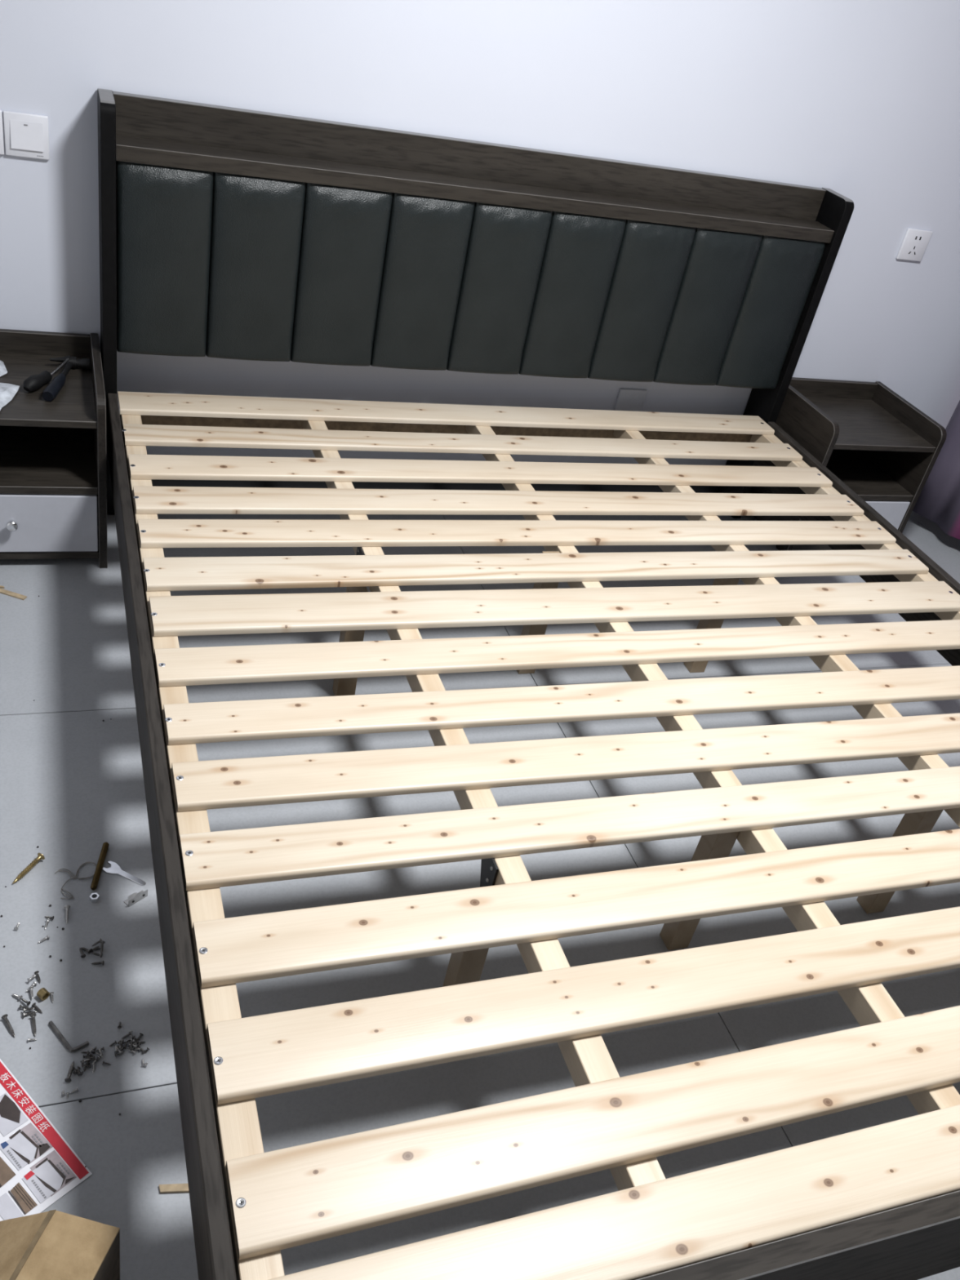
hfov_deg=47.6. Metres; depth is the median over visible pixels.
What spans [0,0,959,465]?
wall
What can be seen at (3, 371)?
plastic bag
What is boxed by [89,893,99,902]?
nut
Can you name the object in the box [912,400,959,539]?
curtain
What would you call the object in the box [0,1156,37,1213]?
picture
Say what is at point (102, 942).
screw
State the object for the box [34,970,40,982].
screw
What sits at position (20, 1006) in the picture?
screw
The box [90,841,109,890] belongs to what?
rod
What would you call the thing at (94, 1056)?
screw
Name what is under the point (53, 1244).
cardboard box
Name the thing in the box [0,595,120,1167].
crumbs
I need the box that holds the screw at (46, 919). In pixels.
[44,918,50,929]
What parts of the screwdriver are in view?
handle, blade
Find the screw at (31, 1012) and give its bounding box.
[22,1011,37,1017]
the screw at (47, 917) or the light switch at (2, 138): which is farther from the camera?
the light switch at (2, 138)
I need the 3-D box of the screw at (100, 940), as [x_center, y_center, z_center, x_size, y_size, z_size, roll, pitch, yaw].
[-0.594,0.470,1.689,0.018,0.007,0.007,-23,48,-40]
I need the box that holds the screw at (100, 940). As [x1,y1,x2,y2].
[91,938,102,946]
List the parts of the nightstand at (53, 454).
knob, panel, drawer, panel, panel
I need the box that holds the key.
[48,1020,88,1052]
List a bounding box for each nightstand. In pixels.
[0,328,107,568]
[749,377,946,551]
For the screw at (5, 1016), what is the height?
0.010 m
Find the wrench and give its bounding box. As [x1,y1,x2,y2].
[102,861,146,885]
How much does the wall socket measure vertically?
0.086 m
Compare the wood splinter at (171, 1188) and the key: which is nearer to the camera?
the wood splinter at (171, 1188)
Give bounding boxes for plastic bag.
[0,360,7,376]
[0,382,19,410]
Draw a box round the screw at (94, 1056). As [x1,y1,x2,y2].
[84,1055,95,1059]
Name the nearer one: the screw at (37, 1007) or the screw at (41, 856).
the screw at (37, 1007)
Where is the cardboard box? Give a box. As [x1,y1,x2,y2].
[0,1209,119,1279]
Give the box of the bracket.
[124,889,147,906]
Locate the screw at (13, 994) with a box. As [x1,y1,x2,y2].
[12,993,22,999]
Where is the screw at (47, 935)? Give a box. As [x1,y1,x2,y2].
[37,934,49,943]
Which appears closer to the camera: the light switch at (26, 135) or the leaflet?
the leaflet
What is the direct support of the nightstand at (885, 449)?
on the floor
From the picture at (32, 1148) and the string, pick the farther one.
the string
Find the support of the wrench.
on the floor
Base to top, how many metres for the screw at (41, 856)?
0.016 m
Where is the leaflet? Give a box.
[0,1058,92,1221]
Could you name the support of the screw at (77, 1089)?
on the floor
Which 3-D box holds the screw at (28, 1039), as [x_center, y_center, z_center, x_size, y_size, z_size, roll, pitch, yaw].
[-0.634,0.566,1.543,0.012,0.006,0.006,-2,37,-20]
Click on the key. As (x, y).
(51, 1023)
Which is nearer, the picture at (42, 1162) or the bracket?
the picture at (42, 1162)
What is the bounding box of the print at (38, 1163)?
[7,1133,69,1198]
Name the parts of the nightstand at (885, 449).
panel, panel, panel, drawer, panel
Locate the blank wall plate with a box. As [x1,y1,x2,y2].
[613,388,647,411]
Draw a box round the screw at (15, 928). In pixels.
[13,922,19,930]
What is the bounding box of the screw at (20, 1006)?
[18,1004,29,1008]
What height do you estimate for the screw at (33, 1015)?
0.010 m
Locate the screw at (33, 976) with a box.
[27,974,36,982]
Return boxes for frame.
[97,88,959,1279]
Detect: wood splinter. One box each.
[0,588,26,599]
[159,1183,189,1193]
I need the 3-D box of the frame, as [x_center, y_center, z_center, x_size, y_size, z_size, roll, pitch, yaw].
[0.329,-0.135,2.024,1.860,0.947,2.247,-2,37,-21]
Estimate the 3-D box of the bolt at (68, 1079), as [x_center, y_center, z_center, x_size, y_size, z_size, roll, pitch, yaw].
[-0.569,0.599,1.514,0.009,0.010,0.033,7,35,-9]
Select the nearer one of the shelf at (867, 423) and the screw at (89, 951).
the screw at (89, 951)
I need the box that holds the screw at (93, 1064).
[92,1063,96,1072]
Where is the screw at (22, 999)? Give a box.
[21,998,31,1005]
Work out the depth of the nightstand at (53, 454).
2.43 m
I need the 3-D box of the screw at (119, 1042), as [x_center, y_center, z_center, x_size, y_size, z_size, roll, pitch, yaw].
[-0.513,0.580,1.558,0.006,0.006,0.013,-17,45,-37]
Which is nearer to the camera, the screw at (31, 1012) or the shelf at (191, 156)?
the screw at (31, 1012)
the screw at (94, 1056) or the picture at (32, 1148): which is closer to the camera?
the picture at (32, 1148)
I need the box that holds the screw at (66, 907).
[63,905,71,924]
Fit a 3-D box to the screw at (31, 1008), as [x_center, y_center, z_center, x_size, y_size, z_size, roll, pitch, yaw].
[-0.653,0.534,1.576,0.016,0.007,0.007,-9,40,-28]
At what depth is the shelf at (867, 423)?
3.17 m
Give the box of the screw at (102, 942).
[99,940,105,953]
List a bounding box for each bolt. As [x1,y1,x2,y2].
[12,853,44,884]
[64,1061,74,1082]
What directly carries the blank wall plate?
attached to the wall
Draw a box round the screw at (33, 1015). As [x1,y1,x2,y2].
[30,1013,36,1036]
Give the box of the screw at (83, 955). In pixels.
[79,947,85,958]
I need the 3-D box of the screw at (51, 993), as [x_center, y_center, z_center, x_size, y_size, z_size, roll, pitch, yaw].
[-0.629,0.525,1.601,0.007,0.007,0.017,-6,38,-25]
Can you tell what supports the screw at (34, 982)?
on the floor
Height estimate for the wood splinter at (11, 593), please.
0.003 m
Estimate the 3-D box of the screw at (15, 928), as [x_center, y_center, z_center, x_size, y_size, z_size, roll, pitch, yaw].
[-0.718,0.443,1.690,0.007,0.007,0.017,8,35,-7]
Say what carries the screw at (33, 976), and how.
on the floor
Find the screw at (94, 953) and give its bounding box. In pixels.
[91,952,102,957]
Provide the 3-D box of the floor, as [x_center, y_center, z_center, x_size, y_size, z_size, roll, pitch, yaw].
[0.407,0.915,1.442,4.250,0.060,4.415,-2,37,-21]
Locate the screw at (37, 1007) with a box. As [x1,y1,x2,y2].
[31,1002,42,1013]
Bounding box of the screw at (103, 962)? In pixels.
[91,960,104,965]
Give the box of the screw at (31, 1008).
[22,1007,35,1012]
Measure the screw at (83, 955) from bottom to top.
0.008 m
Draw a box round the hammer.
[42,355,90,401]
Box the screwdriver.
[23,358,69,391]
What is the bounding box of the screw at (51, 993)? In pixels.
[49,991,53,1002]
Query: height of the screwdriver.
0.032 m
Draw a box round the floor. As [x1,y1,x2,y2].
[0,511,959,1279]
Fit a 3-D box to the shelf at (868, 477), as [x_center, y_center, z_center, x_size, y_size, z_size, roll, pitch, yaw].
[1.067,-0.509,3.289,0.358,0.018,0.324,-2,37,-21]
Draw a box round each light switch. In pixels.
[0,110,4,155]
[3,110,49,159]
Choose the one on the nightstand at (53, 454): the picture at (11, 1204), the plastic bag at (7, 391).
the plastic bag at (7, 391)
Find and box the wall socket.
[895,228,932,262]
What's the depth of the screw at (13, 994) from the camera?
1.59 m
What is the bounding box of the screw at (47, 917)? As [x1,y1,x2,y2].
[44,915,54,919]
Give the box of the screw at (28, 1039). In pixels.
[27,1037,37,1041]
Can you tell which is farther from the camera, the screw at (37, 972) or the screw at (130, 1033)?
the screw at (37, 972)
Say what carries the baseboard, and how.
attached to the wall
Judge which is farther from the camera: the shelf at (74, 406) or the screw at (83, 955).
the shelf at (74, 406)
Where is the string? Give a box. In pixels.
[54,862,97,898]
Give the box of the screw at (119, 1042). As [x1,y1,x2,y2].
[117,1040,123,1048]
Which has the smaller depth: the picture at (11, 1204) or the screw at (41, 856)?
the picture at (11, 1204)
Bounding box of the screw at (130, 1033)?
[121,1031,131,1039]
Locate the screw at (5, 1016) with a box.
[1,1013,15,1037]
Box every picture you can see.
[0,1092,63,1203]
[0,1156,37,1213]
[0,1192,23,1220]
[8,1122,76,1195]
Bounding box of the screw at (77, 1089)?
[70,1087,79,1093]
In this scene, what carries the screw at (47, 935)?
on the floor
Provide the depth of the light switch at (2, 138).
2.26 m
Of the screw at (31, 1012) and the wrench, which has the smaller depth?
the screw at (31, 1012)
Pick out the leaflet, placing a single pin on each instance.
(38, 1166)
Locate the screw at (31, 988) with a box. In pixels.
[28,986,34,998]
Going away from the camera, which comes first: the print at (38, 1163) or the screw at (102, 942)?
the print at (38, 1163)
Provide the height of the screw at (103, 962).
0.008 m
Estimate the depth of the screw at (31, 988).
1.60 m
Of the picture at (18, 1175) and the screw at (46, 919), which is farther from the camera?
the screw at (46, 919)
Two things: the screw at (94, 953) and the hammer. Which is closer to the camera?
the screw at (94, 953)
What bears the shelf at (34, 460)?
attached to the nightstand at (53, 454)
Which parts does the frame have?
panel, leather panel, rail, leather panel, leather panel, leg, leather panel, head rail, leg, headboard, leather panel, leg, leather panel, leather panel, leg, leather panel, leg, leather panel, panel, foot rail, rail, leg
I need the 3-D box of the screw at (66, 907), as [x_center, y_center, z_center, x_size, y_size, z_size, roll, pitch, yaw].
[-0.653,0.434,1.722,0.010,0.011,0.033,-1,37,-19]
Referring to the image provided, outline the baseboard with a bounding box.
[151,479,719,493]
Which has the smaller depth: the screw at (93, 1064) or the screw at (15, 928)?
the screw at (93, 1064)
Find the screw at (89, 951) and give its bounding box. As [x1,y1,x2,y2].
[80,946,91,953]
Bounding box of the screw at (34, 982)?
[25,981,37,992]
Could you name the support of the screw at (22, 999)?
on the floor
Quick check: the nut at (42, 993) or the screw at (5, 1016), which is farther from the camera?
the nut at (42, 993)
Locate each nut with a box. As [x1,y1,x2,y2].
[36,987,49,1000]
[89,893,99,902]
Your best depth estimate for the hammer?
2.44 m
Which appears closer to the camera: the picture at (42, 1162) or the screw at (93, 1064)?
the picture at (42, 1162)
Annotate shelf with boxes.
[0,352,97,428]
[0,425,97,494]
[115,134,834,243]
[804,395,935,452]
[826,448,913,501]

